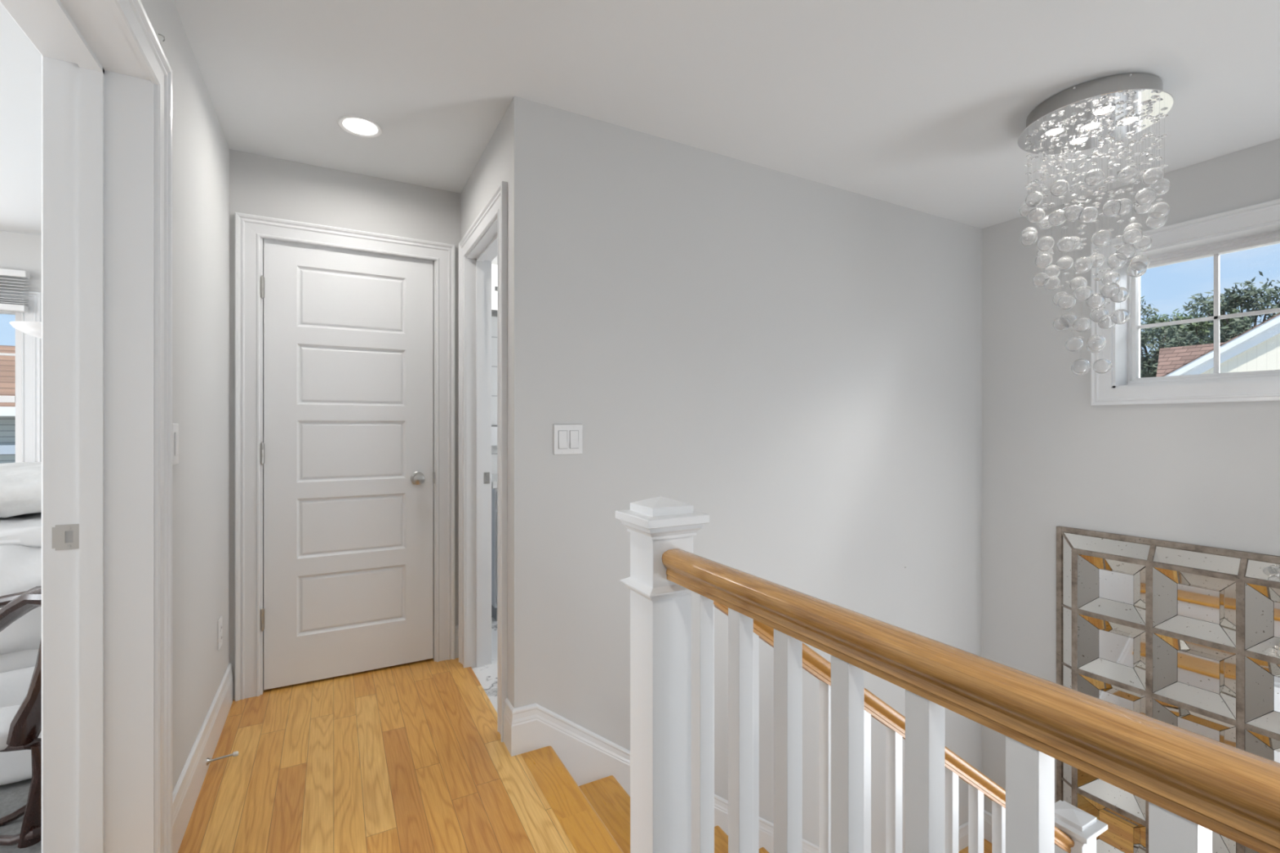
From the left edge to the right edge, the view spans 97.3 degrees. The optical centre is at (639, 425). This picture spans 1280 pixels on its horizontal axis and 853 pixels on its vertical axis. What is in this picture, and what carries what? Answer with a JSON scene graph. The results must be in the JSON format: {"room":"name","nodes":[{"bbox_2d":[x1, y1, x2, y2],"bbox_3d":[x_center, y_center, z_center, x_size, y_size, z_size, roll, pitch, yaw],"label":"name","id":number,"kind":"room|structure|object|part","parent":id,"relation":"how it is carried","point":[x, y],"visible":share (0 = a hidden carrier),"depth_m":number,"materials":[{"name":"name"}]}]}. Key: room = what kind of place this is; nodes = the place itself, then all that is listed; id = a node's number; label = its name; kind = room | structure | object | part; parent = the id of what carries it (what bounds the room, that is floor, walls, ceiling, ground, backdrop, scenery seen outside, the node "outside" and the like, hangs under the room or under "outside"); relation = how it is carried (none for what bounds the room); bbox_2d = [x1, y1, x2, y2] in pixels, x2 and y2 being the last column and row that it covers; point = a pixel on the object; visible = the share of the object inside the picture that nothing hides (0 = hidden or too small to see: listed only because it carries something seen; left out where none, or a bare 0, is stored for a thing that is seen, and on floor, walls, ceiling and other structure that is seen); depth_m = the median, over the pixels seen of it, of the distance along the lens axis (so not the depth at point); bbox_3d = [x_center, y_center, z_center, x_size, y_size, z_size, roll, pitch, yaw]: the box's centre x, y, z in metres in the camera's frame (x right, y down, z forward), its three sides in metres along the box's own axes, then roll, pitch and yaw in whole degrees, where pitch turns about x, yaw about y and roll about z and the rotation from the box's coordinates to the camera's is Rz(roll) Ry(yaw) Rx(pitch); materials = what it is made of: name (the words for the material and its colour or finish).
{"room":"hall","nodes":[
{"label":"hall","id":0,"kind":"room"},
{"bbox_2d":[0,230,41,292],"bbox_3d":[-4.504,0.123,3.268,3.617,2.655,0.150,0,0,-29],"label":"wall","id":1,"kind":"structure","parent":0,"point":[18,251],"depth_m":3.53,"materials":[{"name":"white paint"}]},
{"bbox_2d":[0,311,21,462],"bbox_3d":[-4.604,-0.154,3.211,1.588,1.190,0.075,0,0,-29],"label":"window","id":2,"kind":"structure","parent":1,"relation":"in","point":[17,398],"depth_m":3.55,"materials":[{"name":"white plastic"}]},
{"bbox_2d":[0,268,30,312],"bbox_3d":[-4.545,-0.829,3.098,1.682,0.250,0.060,0,0,-29],"label":"window blind","id":3,"kind":"object","parent":1,"relation":"attached to","point":[3,272],"visible":1,"depth_m":3.46,"materials":[{"name":"white plastic"}]},
{"bbox_3d":[-4.545,-0.723,3.101,1.665,0.038,0.055,0,0,-29],"label":"rail","id":4,"kind":"part","parent":3,"relation":"part of","materials":[{"name":"white plastic"}]},
{"bbox_2d":[0,288,41,462],"bbox_3d":[-4.564,-0.154,3.137,1.770,1.372,0.023,0,0,-29],"label":"trim","id":5,"kind":"structure","parent":1,"relation":"attached to","point":[31,346],"depth_m":3.54,"materials":[{"name":"white"}]},
{"bbox_2d":[140,0,229,792],"bbox_3d":[-1.040,1.373,0.885,0.185,5.155,7.550,0,0,-29],"label":"wall","id":6,"kind":"structure","parent":0,"point":[200,147],"depth_m":1.86,"materials":[{"name":"white paint"}]},
{"bbox_2d":[51,524,79,550],"bbox_3d":[-1.354,0.264,1.327,0.048,0.059,0.003,0,0,-29],"label":"strike plate","id":7,"kind":"object","parent":6,"relation":"attached to","point":[64,537],"visible":1,"depth_m":1.33,"materials":[{"name":"grey metal"}]},
{"bbox_2d":[0,0,154,852],"bbox_3d":[-1.110,0.161,1.015,0.191,2.080,0.825,0,0,-29],"label":"trim","id":8,"kind":"structure","parent":6,"relation":"attached to","point":[101,94],"depth_m":1.35,"materials":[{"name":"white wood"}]},
{"bbox_2d":[107,0,172,852],"bbox_3d":[-1.019,0.128,1.063,0.023,2.146,0.977,0,0,-29],"label":"trim","id":9,"kind":"structure","parent":6,"relation":"attached to","point":[131,15],"depth_m":1.45,"materials":[{"name":"white wood"}]},
{"bbox_2d":[172,422,178,465],"bbox_3d":[-1.316,0.053,1.595,0.010,0.117,0.070,0,0,-29],"label":"light switch","id":10,"kind":"object","parent":6,"relation":"attached to","point":[175,426],"visible":0.79,"depth_m":1.58,"materials":[{"name":"white plastic"}]},
{"bbox_2d":[172,662,233,852],"bbox_3d":[-1.521,1.119,1.974,0.014,0.165,1.101,0,0,-29],"label":"baseboard","id":11,"kind":"structure","parent":6,"relation":"attached to","point":[185,793],"depth_m":1.85,"materials":[{"name":"white wood"}]},
{"bbox_2d":[217,615,222,650],"bbox_3d":[-1.665,0.824,2.233,0.008,0.117,0.070,0,0,-29],"label":"wall outlet","id":12,"kind":"object","parent":6,"relation":"attached to","point":[220,621],"visible":1,"depth_m":2.22,"materials":[{"name":"white plastic"}]},
{"bbox_2d":[206,751,238,765],"bbox_3d":[-1.463,1.166,1.974,0.089,0.026,0.026,0,0,-33],"label":"door stop","id":13,"kind":"object","parent":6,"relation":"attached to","point":[234,753],"visible":1,"depth_m":1.97,"materials":[{"name":"grey metal"}]},
{"bbox_3d":[-1.466,1.167,1.974,0.062,0.008,0.008,0,0,-38],"label":"rod","id":14,"kind":"part","parent":13,"relation":"part of","materials":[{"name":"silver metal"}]},
{"bbox_2d":[229,149,460,699],"bbox_3d":[-1.337,0.148,2.770,1.098,2.705,0.120,0,0,-29],"label":"wall","id":15,"kind":"structure","parent":0,"point":[261,185],"depth_m":2.62,"materials":[{"name":"white paint"}]},
{"bbox_2d":[235,212,455,701],"bbox_3d":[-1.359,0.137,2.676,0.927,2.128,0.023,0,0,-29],"label":"trim","id":16,"kind":"structure","parent":15,"relation":"attached to","point":[249,228],"depth_m":2.49,"materials":[{"name":"white wood"}]},
{"bbox_2d":[260,238,435,689],"bbox_3d":[-1.366,0.175,2.681,0.737,2.028,0.104,0,0,-29],"label":"door","id":17,"kind":"structure","parent":15,"relation":"in","point":[347,447],"depth_m":2.68,"materials":[{"name":"white paint"}]},
{"bbox_3d":[-1.105,0.267,2.805,0.066,0.066,0.071,0,0,-29],"label":"knob","id":18,"kind":"part","parent":17,"relation":"part of","materials":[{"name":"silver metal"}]},
{"bbox_3d":[-1.047,0.268,2.861,0.005,0.057,0.026,0,0,-29],"label":"latch plate","id":19,"kind":"part","parent":17,"relation":"part of","materials":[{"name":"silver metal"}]},
{"bbox_2d":[455,625,458,658],"bbox_3d":[-0.941,1.119,2.909,0.030,0.165,0.014,0,0,-29],"label":"baseboard","id":20,"kind":"structure","parent":15,"relation":"attached to","point":[456,626],"depth_m":2.90,"materials":[{"name":"white"}]},
{"bbox_2d":[177,615,576,852],"bbox_3d":[0.463,1.326,1.050,2.983,0.250,6.600,0,0,-29],"label":"floor","id":21,"kind":"structure","parent":0,"point":[409,757],"depth_m":1.93,"materials":[{"name":"brown wood"}]},
{"bbox_2d":[491,474,497,621],"bbox_3d":[-0.587,0.773,3.857,0.980,0.864,0.555,0,0,-29],"label":"bathroom vanity","id":22,"kind":"object","parent":21,"relation":"on","point":[494,477],"visible":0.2,"depth_m":3.42,"materials":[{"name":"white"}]},
{"bbox_2d":[491,474,497,488],"bbox_3d":[-0.587,0.361,3.857,0.980,0.040,0.555,0,0,-29],"label":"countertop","id":23,"kind":"structure","parent":22,"relation":"on","point":[494,477],"depth_m":3.43,"materials":[{"name":"white"}]},
{"bbox_2d":[615,496,1279,852],"bbox_3d":[0.852,0.677,-0.266,0.148,1.047,3.518,0,0,-29],"label":"guard railing","id":24,"kind":"object","parent":21,"relation":"on","point":[1194,785],"visible":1,"depth_m":0.77,"materials":[{"name":"white wood"}]},
{"bbox_2d":[491,255,497,474],"bbox_3d":[-0.209,0.123,3.415,2.100,2.655,1.903,0,0,-29],"label":"wall","id":25,"kind":"structure","parent":0,"point":[494,448],"depth_m":3.94,"materials":[{"name":"white paint"}]},
{"bbox_2d":[491,309,497,425],"bbox_3d":[-0.766,-0.392,4.012,0.705,0.785,0.111,0,0,-29],"label":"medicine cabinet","id":26,"kind":"object","parent":25,"relation":"attached to","point":[494,313],"visible":0.02,"depth_m":3.83,"materials":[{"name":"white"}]},
{"bbox_2d":[491,426,497,446],"bbox_3d":[-0.868,0.076,3.872,0.620,0.130,0.030,0,0,-29],"label":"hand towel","id":27,"kind":"object","parent":26,"relation":"hanging from","point":[494,429],"visible":0.02,"depth_m":3.79,"materials":[{"name":"white fabric"}]},
{"bbox_3d":[-0.750,-0.761,4.021,0.670,0.045,0.111,0,0,-29],"label":"rail","id":28,"kind":"part","parent":26,"relation":"part of","materials":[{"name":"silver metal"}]},
{"bbox_2d":[491,264,497,309],"bbox_3d":[-0.796,-0.949,3.968,0.800,0.300,0.070,0,0,-29],"label":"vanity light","id":29,"kind":"object","parent":25,"relation":"attached to","point":[494,267],"visible":0.04,"depth_m":3.84,"materials":[{"name":"white"}]},
{"bbox_2d":[460,96,545,708],"bbox_3d":[-0.672,0.123,2.572,0.120,2.655,1.105,0,0,-29],"label":"wall","id":30,"kind":"structure","parent":0,"point":[514,154],"depth_m":2.09,"materials":[{"name":"white paint"}]},
{"bbox_2d":[466,218,497,667],"bbox_3d":[-0.651,0.189,2.533,0.124,2.065,0.678,0,0,-29],"label":"trim","id":31,"kind":"structure","parent":30,"relation":"attached to","point":[478,261],"depth_m":2.80,"materials":[{"name":"white wood"}]},
{"bbox_2d":[484,472,489,484],"bbox_3d":[-0.776,0.266,2.830,0.040,0.057,0.003,0,0,-29],"label":"strike plate","id":32,"kind":"object","parent":31,"relation":"attached to","point":[486,475],"visible":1,"depth_m":2.83,"materials":[{"name":"grey metal"}]},
{"bbox_2d":[458,181,506,742],"bbox_3d":[-0.714,0.138,2.499,0.023,2.126,0.830,0,0,-29],"label":"trim","id":33,"kind":"structure","parent":30,"relation":"attached to","point":[495,207],"depth_m":2.20,"materials":[{"name":"white wood"}]},
{"bbox_2d":[0,0,1279,235],"bbox_3d":[-0.818,-1.279,0.978,7.900,0.150,7.900,0,0,-29],"label":"ceiling","id":34,"kind":"structure","parent":0,"point":[925,106],"depth_m":1.97,"materials":[{"name":"white paint"}]},
{"bbox_2d":[337,115,382,137],"bbox_3d":[-1.127,-1.201,2.268,0.164,0.006,0.164,0,0,-29],"label":"recessed light","id":35,"kind":"object","parent":34,"relation":"in","point":[357,126],"visible":1,"depth_m":2.26,"materials":[{"name":"white plastic"}]},
{"bbox_2d":[1017,72,1173,375],"bbox_3d":[1.692,-0.697,2.110,0.470,1.015,0.466,0,0,-29],"label":"chandelier","id":36,"kind":"object","parent":34,"relation":"hanging from","point":[1097,113],"visible":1,"depth_m":2.04,"materials":[{"name":"clear glass"}]},
{"bbox_3d":[1.695,-1.130,2.118,0.456,0.004,0.456,0,0,45],"label":"mirror plate","id":37,"kind":"part","parent":36,"relation":"part of","materials":[{"name":"silver metal"}]},
{"bbox_2d":[545,104,981,852],"bbox_3d":[0.841,1.373,2.835,2.788,5.155,0.120,0,0,-29],"label":"wall","id":38,"kind":"structure","parent":0,"point":[793,362],"depth_m":2.61,"materials":[{"name":"white paint"}]},
{"bbox_2d":[553,424,582,454],"bbox_3d":[-0.273,0.055,2.152,0.117,0.115,0.012,0,0,-29],"label":"light switch","id":39,"kind":"object","parent":38,"relation":"attached to","point":[567,438],"visible":1,"depth_m":2.15,"materials":[{"name":"white plastic"}]},
{"bbox_2d":[503,697,968,852],"bbox_3d":[0.792,2.002,2.785,2.922,1.932,0.107,0,0,-29],"label":"baseboard","id":40,"kind":"structure","parent":38,"relation":"attached to","point":[588,757],"depth_m":2.17,"materials":[{"name":"white wood"}]},
{"bbox_2d":[958,838,991,852],"bbox_3d":[1.793,2.614,2.695,1.249,0.200,1.037,0,0,-29],"label":"floor","id":41,"kind":"structure","parent":0,"point":[987,845],"depth_m":3.34,"materials":[{"name":"brown wood"}]},
{"bbox_2d":[520,746,768,852],"bbox_3d":[0.543,2.017,2.003,1.670,1.632,1.028,0,0,-29],"label":"staircase","id":42,"kind":"structure","parent":41,"relation":"on","point":[594,816],"depth_m":1.91,"materials":[{"name":"brown wood"}]},
{"bbox_2d":[713,600,1107,852],"bbox_3d":[0.865,1.409,1.660,1.765,2.249,0.152,0,0,-29],"label":"stair railing","id":43,"kind":"object","parent":42,"relation":"on","point":[1076,830],"visible":0.5,"depth_m":1.56,"materials":[{"name":"white wood"}]},
{"bbox_2d":[981,137,1279,813],"bbox_3d":[2.548,1.373,2.840,0.215,5.155,7.550,0,0,-29],"label":"wall","id":44,"kind":"structure","parent":0,"point":[1198,473],"depth_m":3.04,"materials":[{"name":"white paint"}]},
{"bbox_2d":[983,809,991,843],"bbox_3d":[2.812,2.431,2.117,0.014,0.165,3.027,0,0,-29],"label":"baseboard","id":45,"kind":"structure","parent":44,"relation":"attached to","point":[987,816],"depth_m":3.40,"materials":[{"name":"white wood"}]},
{"bbox_2d":[1056,525,1279,852],"bbox_3d":[2.532,1.442,2.566,0.074,1.784,1.136,0,0,-29],"label":"wall mirror","id":46,"kind":"object","parent":44,"relation":"attached to","point":[1182,635],"visible":0.64,"depth_m":2.66,"materials":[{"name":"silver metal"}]},
{"bbox_3d":[2.285,2.110,3.010,0.002,0.385,0.077,0,0,1],"label":"border panel","id":47,"kind":"part","parent":46,"relation":"part of","materials":[{"name":"mirror"}]},
{"bbox_3d":[2.285,1.755,3.010,0.002,0.299,0.076,0,0,1],"label":"border panel","id":48,"kind":"part","parent":46,"relation":"part of","materials":[{"name":"mirror"}]},
{"bbox_3d":[2.285,1.442,3.010,0.002,0.299,0.076,0,0,1],"label":"border panel","id":49,"kind":"part","parent":46,"relation":"part of","materials":[{"name":"metal"}]},
{"bbox_3d":[2.285,1.130,3.010,0.002,0.299,0.076,0,0,1],"label":"border panel","id":50,"kind":"part","parent":46,"relation":"part of","materials":[{"name":"mirror"}]},
{"bbox_3d":[2.285,0.773,3.010,0.002,0.387,0.077,0,0,1],"label":"border panel","id":51,"kind":"part","parent":46,"relation":"part of","materials":[{"name":"mirror"}]},
{"bbox_3d":[2.360,0.613,2.873,0.040,0.070,0.373,0,0,-29],"label":"border panel","id":52,"kind":"part","parent":46,"relation":"part of","materials":[{"name":"mirror"}]},
{"bbox_3d":[2.410,2.067,2.851,0.002,0.146,0.142,0,0,-29],"label":"pane","id":53,"kind":"part","parent":46,"relation":"part of","materials":[{"name":"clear mirror"}]},
{"bbox_3d":[2.410,1.442,2.851,0.002,0.146,0.142,0,0,-29],"label":"pane","id":54,"kind":"part","parent":46,"relation":"part of","materials":[{"name":"clear mirror"}]},
{"bbox_3d":[2.410,1.130,2.851,0.002,0.146,0.142,0,0,-29],"label":"pane","id":55,"kind":"part","parent":46,"relation":"part of","materials":[{"name":"silver metal"}]},
{"bbox_3d":[2.410,0.817,2.851,0.002,0.146,0.142,0,0,-29],"label":"pane","id":56,"kind":"part","parent":46,"relation":"part of","materials":[{"name":"silver metal"}]},
{"bbox_3d":[2.528,0.613,2.563,0.040,0.070,0.285,0,0,-29],"label":"border panel","id":57,"kind":"part","parent":46,"relation":"part of","materials":[{"name":"metal"}]},
{"bbox_3d":[2.558,1.442,2.580,0.002,0.146,0.142,0,0,-29],"label":"pane","id":58,"kind":"part","parent":46,"relation":"part of","materials":[{"name":"clear mirror"}]},
{"bbox_3d":[2.558,1.130,2.580,0.002,0.146,0.142,0,0,-29],"label":"pane","id":59,"kind":"part","parent":46,"relation":"part of","materials":[{"name":"clear mirror"}]},
{"bbox_3d":[2.558,0.817,2.580,0.002,0.146,0.142,0,0,-29],"label":"pane","id":60,"kind":"part","parent":46,"relation":"part of","materials":[{"name":"silver metal"}]},
{"bbox_3d":[2.697,0.613,2.254,0.040,0.070,0.373,0,0,-29],"label":"border panel","id":61,"kind":"part","parent":46,"relation":"part of","materials":[{"name":"metal"}]},
{"bbox_3d":[2.706,1.442,2.309,0.002,0.146,0.142,0,0,-29],"label":"pane","id":62,"kind":"part","parent":46,"relation":"part of","materials":[{"name":"silver metal"}]},
{"bbox_3d":[2.706,1.130,2.309,0.002,0.146,0.142,0,0,-29],"label":"pane","id":63,"kind":"part","parent":46,"relation":"part of","materials":[{"name":"clear mirror"}]},
{"bbox_3d":[2.706,0.817,2.309,0.002,0.146,0.142,0,0,-29],"label":"pane","id":64,"kind":"part","parent":46,"relation":"part of","materials":[{"name":"silver metal"}]},
{"bbox_2d":[1090,198,1279,405],"bbox_3d":[2.558,-0.524,2.574,0.021,0.843,0.832,0,0,-29],"label":"trim","id":65,"kind":"structure","parent":44,"relation":"attached to","point":[1102,391],"depth_m":2.62,"materials":[{"name":"white wood"}]},
{"bbox_2d":[1112,220,1279,387],"bbox_3d":[2.662,-0.524,2.630,0.215,0.673,0.670,0,0,-29],"label":"window","id":66,"kind":"structure","parent":44,"relation":"in","point":[1126,336],"depth_m":2.71,"materials":[{"name":"white"}]},
{"bbox_3d":[-3.392,1.326,1.227,3.617,0.250,4.800,0,0,-29],"label":"floor","id":67,"kind":"structure","parent":0,"visible":0},
{"bbox_2d":[0,512,41,786],"bbox_3d":[-3.133,0.754,2.235,2.147,0.877,1.902,0,0,-29],"label":"bed","id":68,"kind":"object","parent":67,"relation":"on","point":[20,535],"visible":0.13,"depth_m":1.84,"materials":[{"name":"white fabric"}]},
{"bbox_3d":[-3.145,0.710,2.259,2.042,0.273,1.820,0,0,-29],"label":"mattress","id":69,"kind":"part","parent":68,"relation":"part of","materials":[{"name":"white fabric"}]},
{"bbox_2d":[0,462,41,518],"bbox_3d":[-2.593,0.243,2.129,1.288,0.190,0.792,0,0,-29],"label":"pillow","id":70,"kind":"object","parent":68,"relation":"on","point":[20,483],"visible":0.17,"depth_m":1.97,"materials":[{"name":"white fabric"}]},
{"bbox_2d":[0,544,41,655],"bbox_3d":[-3.131,0.595,2.233,2.136,0.426,1.891,0,0,-29],"label":"comforter","id":71,"kind":"object","parent":68,"relation":"on","point":[20,565],"depth_m":1.83,"materials":[{"name":"white fabric"}]},
{"bbox_2d":[0,778,41,852],"bbox_3d":[-2.726,1.195,0.593,2.980,0.012,1.850,0,0,-29],"label":"area rug","id":72,"kind":"object","parent":67,"relation":"on","point":[13,796],"visible":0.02,"depth_m":1.75,"materials":[{"name":"grey carpet"}]},
{"bbox_2d":[0,586,41,848],"bbox_3d":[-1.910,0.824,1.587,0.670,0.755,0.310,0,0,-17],"label":"wooden chair","id":73,"kind":"object","parent":72,"relation":"on","point":[20,725],"visible":0.63,"depth_m":1.55,"materials":[{"name":"brown wood"}]},
{"bbox_2d":[0,704,21,751],"bbox_3d":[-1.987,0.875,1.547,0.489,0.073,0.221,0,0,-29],"label":"seat cushion","id":74,"kind":"object","parent":73,"relation":"on","point":[6,713],"depth_m":1.59,"materials":[{"name":"white fabric"}]},
{"bbox_3d":[-1.870,0.532,1.694,0.306,0.074,0.040,0,0,4],"label":"arm rail","id":75,"kind":"part","parent":73,"relation":"part of","materials":[{"name":"brown wood"}]},
{"bbox_3d":[-1.773,0.565,1.590,0.378,0.238,0.295,0,0,-29],"label":"rail","id":76,"kind":"part","parent":73,"relation":"part of","materials":[{"name":"brown wood"}]},
{"bbox_3d":[-1.795,0.900,1.579,0.296,0.062,0.066,0,0,1],"label":"seat rail","id":77,"kind":"part","parent":73,"relation":"part of","materials":[{"name":"brown wood"}]},
{"bbox_3d":[-1.666,0.678,1.566,0.141,0.405,0.078,0,0,-13],"label":"post","id":78,"kind":"part","parent":73,"relation":"part of","materials":[{"name":"brown wood"}]},
{"bbox_3d":[-1.676,1.025,1.567,0.093,0.288,0.054,0,0,20],"label":"leg","id":79,"kind":"part","parent":73,"relation":"part of","materials":[{"name":"brown wood"}]},
{"bbox_2d":[9,320,41,338],"bbox_3d":[-3.479,0.307,3.343,0.356,1.787,0.356,0,0,-29],"label":"floor lamp","id":80,"kind":"object","parent":67,"relation":"on","point":[32,328],"visible":0.21,"depth_m":3.20,"materials":[{"name":"white metal"}]},
{"label":"outside","id":81,"kind":"structure","parent":0,"visible":0},
{"bbox_3d":[-5.179,4.451,19.954,130.000,0.100,120.000,0,0,-29],"label":"ground","id":82,"kind":"structure","parent":81,"visible":0},
{"bbox_2d":[0,345,15,463],"bbox_3d":[-15.226,1.251,13.312,8.600,6.300,6.850,0,0,-29],"label":"house","id":83,"kind":"structure","parent":82,"relation":"on","point":[7,363],"depth_m":11.34,"materials":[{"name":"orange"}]},
{"bbox_2d":[1140,295,1199,377],"bbox_3d":[25.218,-0.915,28.148,4.516,10.648,4.869,0,0,-29],"label":"tree","id":84,"kind":"object","parent":82,"relation":"on","point":[1146,362],"visible":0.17,"depth_m":27.27,"materials":[{"name":"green plant"}]},
{"bbox_2d":[1140,314,1209,368],"bbox_3d":[33.948,-1.404,36.499,4.334,11.632,5.316,0,0,24],"label":"tree","id":85,"kind":"object","parent":82,"relation":"on","point":[1200,335],"visible":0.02,"depth_m":35.69,"materials":[{"name":"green plant"}]},
{"bbox_2d":[1155,342,1222,377],"bbox_3d":[19.790,0.931,13.841,5.200,6.940,10.870,0,0,-29],"label":"house","id":86,"kind":"structure","parent":82,"relation":"on","point":[1169,358],"depth_m":17.66,"materials":[{"name":"brown"}]},
{"bbox_2d":[1143,301,1246,347],"bbox_3d":[30.541,-1.135,30.956,4.580,11.112,4.803,0,0,-29],"label":"tree","id":87,"kind":"object","parent":82,"relation":"on","point":[1193,326],"visible":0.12,"depth_m":30.20,"materials":[{"name":"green plant"}]},
{"bbox_2d":[1162,313,1279,376],"bbox_3d":[14.710,0.254,7.332,7.150,8.293,18.400,0,0,-29],"label":"house","id":88,"kind":"structure","parent":82,"relation":"on","point":[1258,348],"depth_m":9.10,"materials":[{"name":"white"}]},
{"bbox_2d":[1198,315,1254,342],"bbox_3d":[40.106,-1.708,39.148,4.768,12.231,6.385,0,0,-29],"label":"tree","id":89,"kind":"object","parent":82,"relation":"on","point":[1248,318],"visible":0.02,"depth_m":37.47,"materials":[{"name":"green plant"}]},
{"bbox_2d":[1182,271,1279,344],"bbox_3d":[22.565,-0.635,20.705,4.007,10.084,4.343,0,0,-29],"label":"tree","id":90,"kind":"object","parent":82,"relation":"on","point":[1233,300],"visible":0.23,"depth_m":20.59,"materials":[{"name":"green plant"}]}
]}

